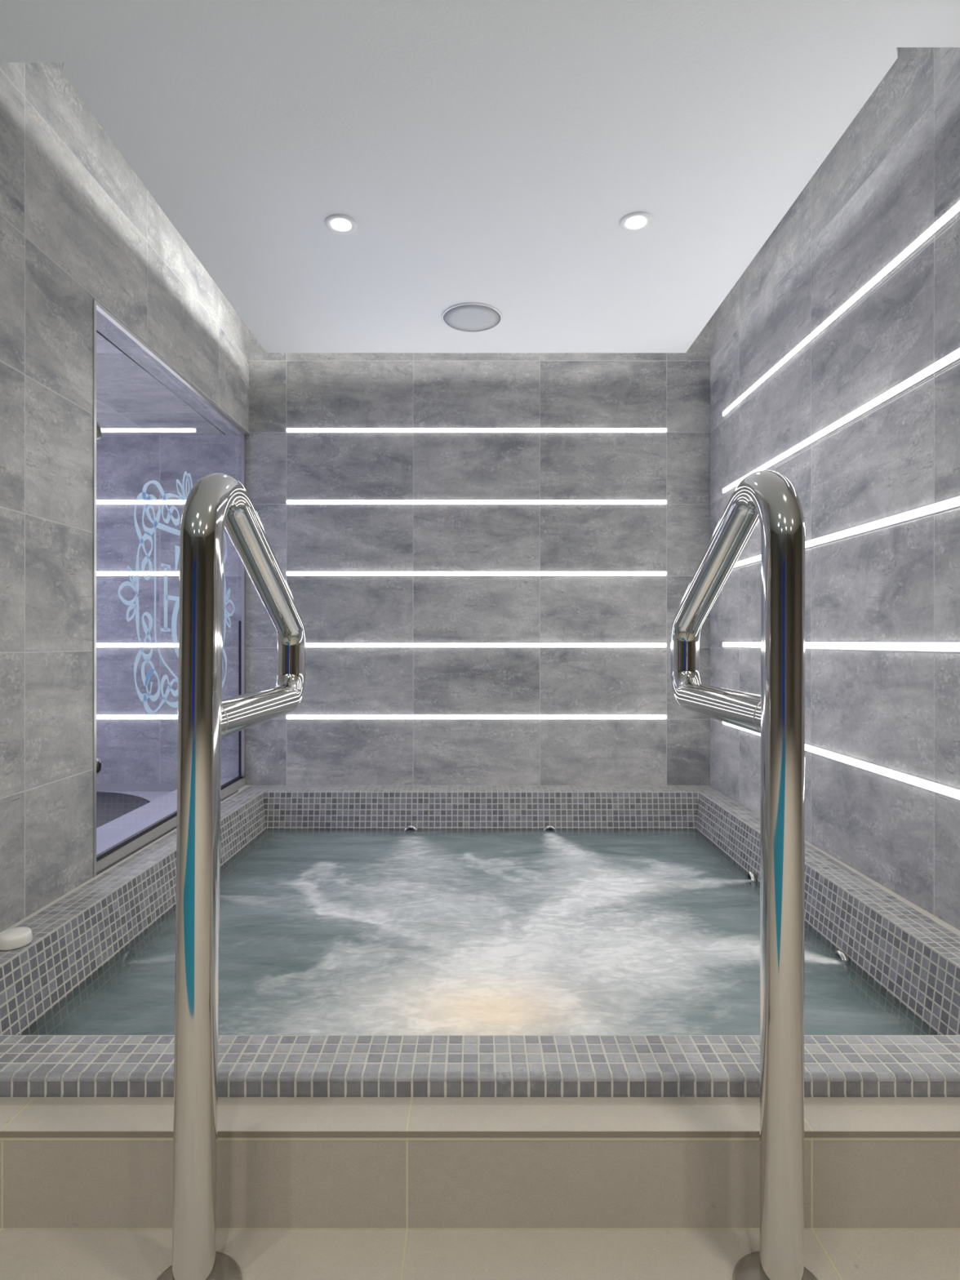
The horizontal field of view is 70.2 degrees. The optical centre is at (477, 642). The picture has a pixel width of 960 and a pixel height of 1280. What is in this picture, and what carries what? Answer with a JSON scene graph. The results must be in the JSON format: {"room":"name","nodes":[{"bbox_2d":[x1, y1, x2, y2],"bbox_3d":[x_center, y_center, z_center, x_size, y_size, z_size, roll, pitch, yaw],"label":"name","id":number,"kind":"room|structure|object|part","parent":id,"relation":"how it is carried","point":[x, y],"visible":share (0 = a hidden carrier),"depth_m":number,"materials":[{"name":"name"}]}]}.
{"room":"spa hot tub room","nodes":[
{"label":"spa hot tub room","id":0,"kind":"room"},
{"bbox_2d":[0,62,248,932],"bbox_3d":[-1.108,-0.456,2.054,0.100,2.208,2.110,0,0,1],"label":"wall","id":1,"kind":"structure","parent":0,"point":[78,225],"depth_m":1.73,"materials":[{"name":"tile"}]},
{"bbox_2d":[96,777,237,875],"bbox_3d":[-1.176,0.666,2.154,0.172,0.107,1.907,0,0,0],"label":"window sill","id":2,"kind":"structure","parent":1,"relation":"attached to","point":[108,835],"depth_m":2.34,"materials":[{"name":"grey"}]},
{"bbox_2d":[96,422,245,862],"bbox_3d":[-1.077,-0.165,2.498,0.030,1.560,1.219,0,0,1],"label":"window","id":3,"kind":"structure","parent":1,"relation":"in","point":[147,499],"depth_m":2.35,"materials":[{"name":"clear glass"}]},
{"bbox_3d":[-1.073,-0.155,2.530,0.001,0.955,0.983,0,0,0],"label":"crest frame","id":4,"kind":"part","parent":3,"relation":"part of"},
{"bbox_2d":[93,298,249,877],"bbox_3d":[-1.055,-0.150,2.497,0.015,1.597,1.223,0,0,1],"label":"trim","id":5,"kind":"structure","parent":1,"relation":"attached to","point":[96,305],"depth_m":1.89,"materials":[{"name":"silver metal"}]},
{"bbox_2d":[96,777,246,872],"bbox_3d":[-1.070,0.631,2.502,0.036,0.032,1.210,0,0,0],"label":"trim","id":6,"kind":"structure","parent":1,"relation":"attached to","point":[155,833],"depth_m":2.21,"materials":[{"name":"grey"}]},
{"bbox_2d":[111,791,170,801],"bbox_3d":[-2.130,0.697,2.154,1.740,0.046,1.908,0,0,0],"label":"floor","id":7,"kind":"structure","parent":0,"point":[150,796],"depth_m":3.03,"materials":[{"name":"grey"}]},
{"bbox_2d":[96,791,150,828],"bbox_3d":[-1.780,0.668,2.520,1.080,0.012,1.080,0,0,0],"label":"basin","id":8,"kind":"object","parent":7,"relation":"on","point":[110,806],"visible":0.2,"depth_m":2.82,"materials":[{"name":"black"}]},
{"bbox_2d":[96,329,225,435],"bbox_3d":[-2.075,-0.960,2.154,1.851,0.030,1.908,0,0,0],"label":"wall","id":9,"kind":"structure","parent":0,"point":[131,401],"depth_m":2.70,"materials":[{"name":"stone"}]},
{"bbox_2d":[96,319,710,791],"bbox_3d":[-0.850,-0.420,3.168,4.300,2.280,0.120,0,0,0],"label":"wall","id":10,"kind":"structure","parent":0,"point":[671,391],"depth_m":3.11,"materials":[{"name":"tile"}]},
{"bbox_2d":[96,714,177,719],"bbox_3d":[-1.885,0.337,3.107,1.234,0.024,0.005,0,0,0],"label":"led strip","id":11,"kind":"object","parent":10,"relation":"attached to","point":[99,717],"visible":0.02,"depth_m":3.10,"materials":[{"name":"grey plastic"}]},
{"bbox_2d":[96,642,178,648],"bbox_3d":[-1.885,0.011,3.107,1.234,0.024,0.005,0,0,0],"label":"led strip","id":12,"kind":"object","parent":10,"relation":"attached to","point":[99,645],"visible":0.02,"depth_m":3.10,"materials":[{"name":"grey plastic"}]},
{"bbox_2d":[96,570,179,576],"bbox_3d":[-1.885,-0.316,3.107,1.234,0.024,0.005,0,0,0],"label":"led strip","id":13,"kind":"object","parent":10,"relation":"attached to","point":[99,573],"visible":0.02,"depth_m":3.10,"materials":[{"name":"grey plastic"}]},
{"bbox_2d":[96,499,186,505],"bbox_3d":[-1.885,-0.640,3.107,1.234,0.024,0.005,0,0,0],"label":"led strip","id":14,"kind":"object","parent":10,"relation":"attached to","point":[99,502],"visible":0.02,"depth_m":3.10,"materials":[{"name":"grey plastic"}]},
{"bbox_2d":[285,570,666,576],"bbox_3d":[-0.004,-0.316,3.107,1.734,0.024,0.005,0,0,0],"label":"led strip","id":15,"kind":"object","parent":10,"relation":"attached to","point":[289,573],"visible":1,"depth_m":3.10,"materials":[{"name":"grey plastic"}]},
{"bbox_2d":[285,427,666,433],"bbox_3d":[-0.004,-0.967,3.107,1.734,0.024,0.005,0,0,0],"label":"led strip","id":16,"kind":"object","parent":10,"relation":"attached to","point":[289,430],"visible":1,"depth_m":3.10,"materials":[{"name":"grey plastic"}]},
{"bbox_2d":[285,499,666,505],"bbox_3d":[-0.004,-0.640,3.107,1.734,0.024,0.005,0,0,0],"label":"led strip","id":17,"kind":"object","parent":10,"relation":"attached to","point":[289,502],"visible":1,"depth_m":3.10,"materials":[{"name":"grey plastic"}]},
{"bbox_2d":[285,714,666,719],"bbox_3d":[-0.004,0.337,3.107,1.734,0.024,0.005,0,0,0],"label":"led strip","id":18,"kind":"object","parent":10,"relation":"attached to","point":[289,717],"visible":1,"depth_m":3.10,"materials":[{"name":"grey plastic"}]},
{"bbox_2d":[305,642,666,648],"bbox_3d":[-0.004,0.011,3.107,1.734,0.024,0.005,0,0,0],"label":"led strip","id":19,"kind":"object","parent":10,"relation":"attached to","point":[308,645],"visible":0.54,"depth_m":3.10,"materials":[{"name":"grey plastic"}]},
{"bbox_2d":[0,0,959,352],"bbox_3d":[0.000,-1.246,-1.140,8.400,0.012,8.120,0,0,0],"label":"ceiling","id":20,"kind":"structure","parent":0,"point":[495,153],"depth_m":1.68,"materials":[{"name":"white paint"}]},
{"bbox_2d":[324,213,357,235],"bbox_3d":[-0.403,-1.237,2.021,0.094,0.006,0.094,0,0,0],"label":"recessed light","id":21,"kind":"object","parent":20,"relation":"in","point":[339,224],"visible":1,"depth_m":2.02,"materials":[{"name":"white plastic"}]},
{"bbox_2d":[441,302,502,332],"bbox_3d":[-0.021,-1.237,2.601,0.229,0.006,0.229,0,0,0],"label":"ceiling speaker","id":22,"kind":"object","parent":20,"relation":"attached to","point":[470,317],"visible":1,"depth_m":2.59,"materials":[{"name":"white plastic"}]},
{"bbox_2d":[619,211,652,232],"bbox_3d":[0.467,-1.237,2.010,0.094,0.006,0.094,0,0,0],"label":"recessed light","id":23,"kind":"object","parent":20,"relation":"in","point":[633,222],"visible":1,"depth_m":2.01,"materials":[{"name":"white plastic"}]},
{"bbox_2d":[0,1228,959,1279],"bbox_3d":[0.000,0.817,-2.090,8.400,0.001,6.220,0,0,0],"label":"floor","id":24,"kind":"structure","parent":0,"point":[25,1254],"depth_m":0.91,"materials":[{"name":"beige tile"}]},
{"bbox_2d":[155,472,305,1279],"bbox_3d":[-0.350,0.294,1.050,0.113,1.046,0.501,1,0,0],"label":"handrail","id":25,"kind":"object","parent":24,"relation":"on","point":[216,502],"visible":1,"depth_m":0.84,"materials":[{"name":"silver metal"}]},
{"bbox_3d":[-0.351,0.365,0.856,0.051,0.896,0.051,1,0,0],"label":"post","id":26,"kind":"part","parent":25,"relation":"part of","materials":[{"name":"silver metal"}]},
{"bbox_2d":[0,785,959,1097],"bbox_3d":[0.002,0.945,2.064,2.240,0.597,2.089,0,0,0],"label":"pool","id":27,"kind":"object","parent":24,"relation":"in","point":[910,954],"visible":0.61,"depth_m":1.43,"materials":[{"name":"grey tile"}]},
{"bbox_2d":[0,926,32,950],"bbox_3d":[-0.995,0.633,1.466,0.067,0.026,0.067,0,0,0],"label":"soap","id":28,"kind":"object","parent":27,"relation":"on","point":[15,938],"visible":1,"depth_m":1.45,"materials":[{"name":"white"}]},
{"bbox_2d":[40,828,932,1035],"bbox_3d":[0.002,0.804,2.041,1.889,0.015,1.832,0,0,0],"label":"pool water","id":29,"kind":"object","parent":27,"relation":"in","point":[406,932],"visible":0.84,"depth_m":1.79,"materials":[{"name":"liquid"}]},
{"bbox_2d":[0,1097,959,1228],"bbox_3d":[0.000,0.749,0.986,3.200,0.137,0.070,0,0,0],"label":"tiled step","id":30,"kind":"structure","parent":24,"relation":"on","point":[65,1162],"depth_m":0.95,"materials":[{"name":"beige tile"}]},
{"bbox_2d":[671,470,817,1279],"bbox_3d":[0.382,0.292,1.042,0.113,1.050,0.485,0,0,0],"label":"handrail","id":31,"kind":"object","parent":24,"relation":"on","point":[769,497],"visible":1,"depth_m":0.84,"materials":[{"name":"silver metal"}]},
{"bbox_3d":[0.382,0.365,0.856,0.051,0.896,0.051,0,0,0],"label":"post","id":32,"kind":"part","parent":31,"relation":"part of","materials":[{"name":"silver metal"}]},
{"bbox_2d":[710,47,959,930],"bbox_3d":[1.179,-0.456,2.054,0.241,2.208,2.108,0,0,0],"label":"wall","id":33,"kind":"structure","parent":0,"point":[894,171],"depth_m":1.89,"materials":[{"name":"tile"}]},
{"bbox_2d":[722,200,959,417],"bbox_3d":[1.076,-0.985,2.049,0.005,0.028,1.801,0,0,-1],"label":"led strip","id":34,"kind":"object","parent":33,"relation":"attached to","point":[953,211],"visible":1,"depth_m":1.92,"materials":[{"name":"grey plastic"}]},
{"bbox_2d":[722,347,959,493],"bbox_3d":[1.076,-0.653,2.049,0.005,0.028,1.801,0,0,-1],"label":"led strip","id":35,"kind":"object","parent":33,"relation":"attached to","point":[954,355],"visible":1,"depth_m":1.90,"materials":[{"name":"grey plastic"}]},
{"bbox_2d":[722,641,959,652],"bbox_3d":[1.076,0.009,2.049,0.005,0.028,1.801,0,0,-1],"label":"led strip","id":36,"kind":"object","parent":33,"relation":"attached to","point":[931,646],"visible":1,"depth_m":1.84,"materials":[{"name":"grey plastic"}]},
{"bbox_2d":[722,721,959,800],"bbox_3d":[1.076,0.342,2.049,0.005,0.028,1.801,0,0,-1],"label":"led strip","id":37,"kind":"object","parent":33,"relation":"attached to","point":[953,793],"visible":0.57,"depth_m":1.81,"materials":[{"name":"grey plastic"}]},
{"bbox_2d":[733,495,959,568],"bbox_3d":[1.076,-0.321,2.049,0.005,0.028,1.801,0,0,-1],"label":"led strip","id":38,"kind":"object","parent":33,"relation":"attached to","point":[954,502],"visible":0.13,"depth_m":1.83,"materials":[{"name":"grey plastic"}]},
{"bbox_3d":[-2.115,0.177,2.124,1.890,2.245,1.968,0,0,0],"label":"wall","id":39,"kind":"structure","parent":0,"visible":0},
{"bbox_2d":[96,783,177,791],"bbox_3d":[-2.130,0.657,3.102,1.740,0.034,0.012,0,0,0],"label":"baseboard","id":40,"kind":"structure","parent":39,"relation":"attached to","point":[100,787],"depth_m":3.10,"materials":[{"name":"grey"}]}
]}

